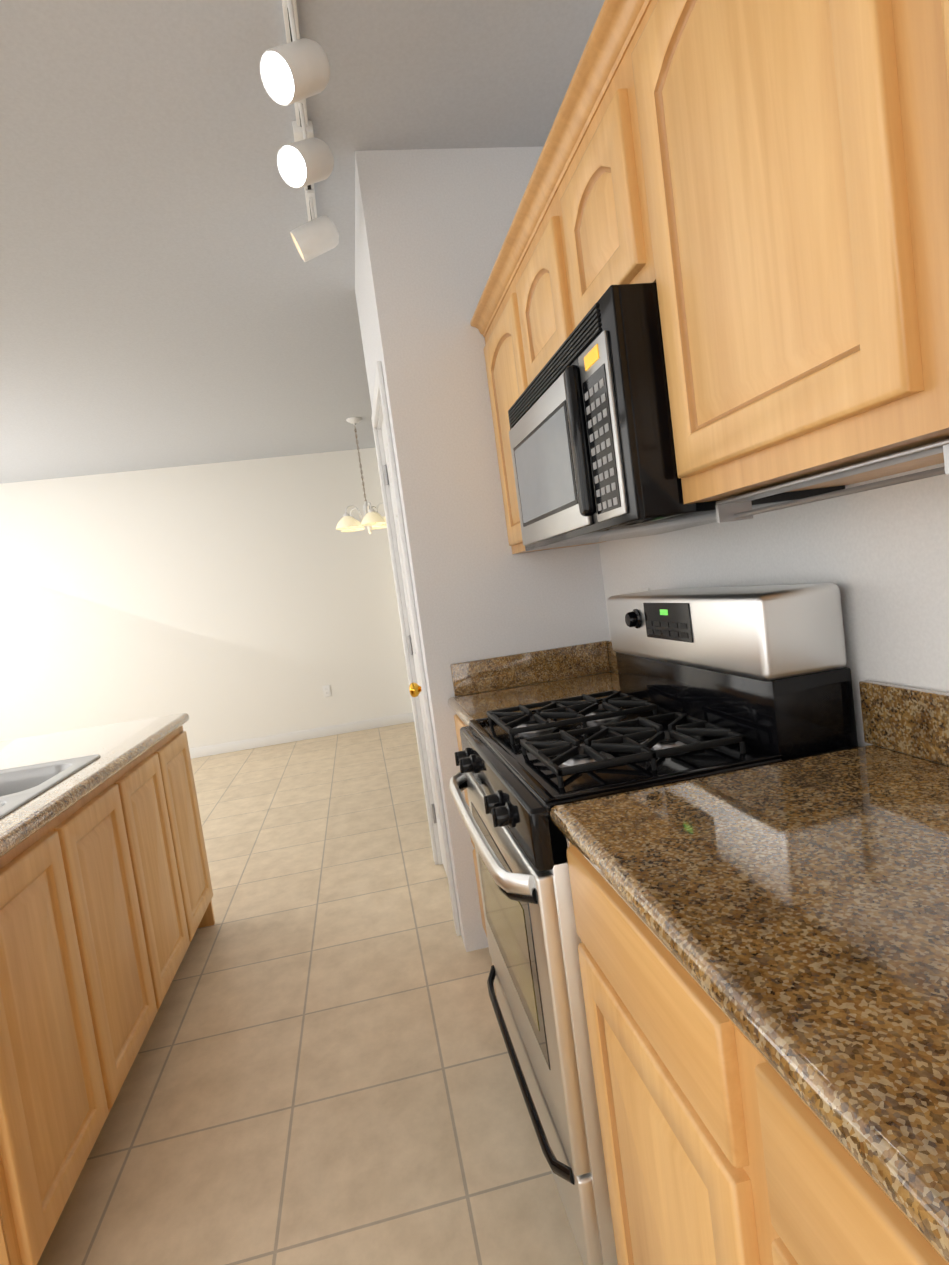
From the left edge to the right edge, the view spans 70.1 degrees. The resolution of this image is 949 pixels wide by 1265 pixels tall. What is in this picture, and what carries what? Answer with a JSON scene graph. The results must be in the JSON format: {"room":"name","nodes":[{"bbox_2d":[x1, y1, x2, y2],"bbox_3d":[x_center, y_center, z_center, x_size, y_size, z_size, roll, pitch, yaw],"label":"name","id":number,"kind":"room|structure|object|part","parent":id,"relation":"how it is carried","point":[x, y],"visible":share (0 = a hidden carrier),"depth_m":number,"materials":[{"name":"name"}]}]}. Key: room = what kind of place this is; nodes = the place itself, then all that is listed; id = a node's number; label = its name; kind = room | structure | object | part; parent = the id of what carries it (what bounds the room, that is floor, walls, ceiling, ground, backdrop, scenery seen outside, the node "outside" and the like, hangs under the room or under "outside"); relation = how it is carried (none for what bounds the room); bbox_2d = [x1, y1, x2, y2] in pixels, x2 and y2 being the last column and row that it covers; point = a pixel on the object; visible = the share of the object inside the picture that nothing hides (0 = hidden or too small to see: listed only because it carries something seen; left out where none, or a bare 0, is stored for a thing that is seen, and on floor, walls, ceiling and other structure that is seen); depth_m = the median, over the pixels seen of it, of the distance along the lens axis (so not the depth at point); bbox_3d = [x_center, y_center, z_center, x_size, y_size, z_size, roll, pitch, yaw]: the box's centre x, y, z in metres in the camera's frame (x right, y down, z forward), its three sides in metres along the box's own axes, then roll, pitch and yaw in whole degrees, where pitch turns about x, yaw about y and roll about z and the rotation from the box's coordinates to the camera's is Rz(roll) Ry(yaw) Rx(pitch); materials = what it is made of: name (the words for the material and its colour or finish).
{"room":"kitchen","nodes":[
{"label":"kitchen","id":0,"kind":"room"},
{"bbox_2d":[0,448,412,748],"bbox_3d":[-2.208,1.169,6.429,8.600,5.540,0.420,-8,4,-10],"label":"wall","id":1,"kind":"structure","parent":0,"point":[225,602],"depth_m":6.41,"materials":[{"name":"paint"}]},
{"bbox_2d":[189,712,413,758],"bbox_3d":[-3.179,1.237,6.202,6.390,0.095,0.334,-8,4,-10],"label":"baseboard","id":2,"kind":"structure","parent":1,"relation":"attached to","point":[204,751],"depth_m":6.61,"materials":[{"name":"white paint"}]},
{"bbox_2d":[323,685,330,696],"bbox_3d":[-1.450,0.577,6.642,0.070,0.114,0.008,-8,4,-10],"label":"electrical outlet","id":3,"kind":"object","parent":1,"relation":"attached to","point":[326,691],"visible":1,"depth_m":6.64,"materials":[{"name":"white plastic"}]},
{"bbox_2d":[0,0,604,483],"bbox_3d":[-1.755,-1.418,1.871,8.700,0.100,9.500,-8,4,-10],"label":"ceiling","id":4,"kind":"structure","parent":0,"point":[170,296],"depth_m":2.32,"materials":[{"name":"paint"}]},
{"bbox_2d":[260,0,338,261],"bbox_3d":[-0.493,-1.402,1.965,0.170,0.276,1.540,-8,4,-10],"label":"spotlights","id":5,"kind":"object","parent":4,"relation":"hanging from","point":[295,69],"visible":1,"depth_m":1.87,"materials":[{"name":"white plastic"}]},
{"bbox_2d":[336,417,386,533],"bbox_3d":[-0.904,-1.267,5.497,0.554,0.934,0.552,-8,4,-10],"label":"pendant chandelier","id":6,"kind":"object","parent":4,"relation":"hanging from","point":[372,519],"visible":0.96,"depth_m":5.44,"materials":[{"name":"white glass"}]},
{"bbox_2d":[37,722,583,1264],"bbox_3d":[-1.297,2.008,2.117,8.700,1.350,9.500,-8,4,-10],"label":"floor","id":7,"kind":"structure","parent":0,"point":[321,1072],"depth_m":1.89,"materials":[{"name":"tile"}]},
{"bbox_2d":[0,713,214,1264],"bbox_3d":[-1.542,0.908,1.949,1.119,0.914,1.759,-8,4,-10],"label":"kitchen island","id":8,"kind":"object","parent":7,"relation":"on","point":[106,896],"visible":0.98,"depth_m":1.66,"materials":[{"name":"brown wood"}]},
{"bbox_2d":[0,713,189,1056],"bbox_3d":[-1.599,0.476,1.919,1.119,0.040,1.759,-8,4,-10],"label":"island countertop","id":9,"kind":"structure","parent":8,"relation":"on","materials":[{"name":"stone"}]},
{"bbox_2d":[0,754,100,817],"bbox_3d":[-1.350,0.541,1.661,0.567,0.212,0.840,-8,4,-10],"label":"sink","id":10,"kind":"object","parent":9,"relation":"in","point":[20,786],"visible":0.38,"depth_m":2.02,"materials":[{"name":"silver metal"}]},
{"bbox_2d":[449,583,857,1264],"bbox_3d":[0.342,0.537,1.560,0.688,1.206,0.760,-8,4,-10],"label":"range","id":11,"kind":"object","parent":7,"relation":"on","point":[719,679],"visible":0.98,"depth_m":1.26,"materials":[{"name":"silver metal"}]},
{"bbox_2d":[448,640,948,1264],"bbox_3d":[0.654,0.684,0.188,0.614,1.027,4.547,-8,4,-10],"label":"base cabinet","id":12,"kind":"object","parent":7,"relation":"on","point":[764,958],"visible":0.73,"depth_m":0.72,"materials":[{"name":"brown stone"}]},
{"bbox_2d":[355,146,610,951],"bbox_3d":[1.274,0.940,3.133,2.840,5.540,1.000,-8,4,-10],"label":"wall","id":13,"kind":"structure","parent":0,"point":[432,226],"depth_m":2.31,"materials":[{"name":"paint"}]},
{"bbox_2d":[381,419,447,877],"bbox_3d":[-0.252,0.099,2.818,0.109,2.026,0.617,-8,4,-10],"label":"door leaf","id":14,"kind":"structure","parent":13,"relation":"in","point":[415,690],"depth_m":3.04,"materials":[{"name":"white paint"}]},
{"bbox_3d":[-0.294,0.068,3.117,0.012,1.670,0.011,-8,4,-10],"label":"pantry door hinges","id":15,"kind":"part","parent":14,"relation":"part of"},
{"bbox_2d":[371,361,460,935],"bbox_3d":[-0.213,0.065,2.822,0.116,2.107,0.754,-8,4,-10],"label":"door frame","id":16,"kind":"structure","parent":13,"relation":"attached to","point":[380,394],"depth_m":2.86,"materials":[{"name":"white paint"}]},
{"bbox_2d":[599,463,948,746],"bbox_3d":[0.909,-0.209,0.090,0.100,2.740,4.950,-8,4,-10],"label":"wall","id":17,"kind":"structure","parent":0,"point":[879,557],"depth_m":1.21,"materials":[{"name":"paint"}]},
{"bbox_2d":[639,588,649,591],"bbox_3d":[0.530,-0.079,2.088,0.008,0.114,0.070,-8,4,-10],"label":"electrical outlet","id":18,"kind":"object","parent":17,"relation":"attached to","point":[644,589],"visible":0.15,"depth_m":2.08,"materials":[{"name":"white plastic"}]},
{"bbox_2d":[470,0,948,553],"bbox_3d":[0.614,-0.560,0.121,0.360,0.834,4.547,-8,4,-10],"label":"upper cabinet","id":19,"kind":"object","parent":17,"relation":"attached to","point":[756,192],"visible":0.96,"depth_m":0.84,"materials":[{"name":"brown wood"}]},
{"bbox_2d":[508,282,844,550],"bbox_3d":[0.360,-0.422,1.519,0.426,0.384,0.754,-8,4,-10],"label":"microwave","id":20,"kind":"object","parent":19,"relation":"attached to","point":[592,442],"visible":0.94,"depth_m":1.21,"materials":[{"name":"black metal"}]}
]}

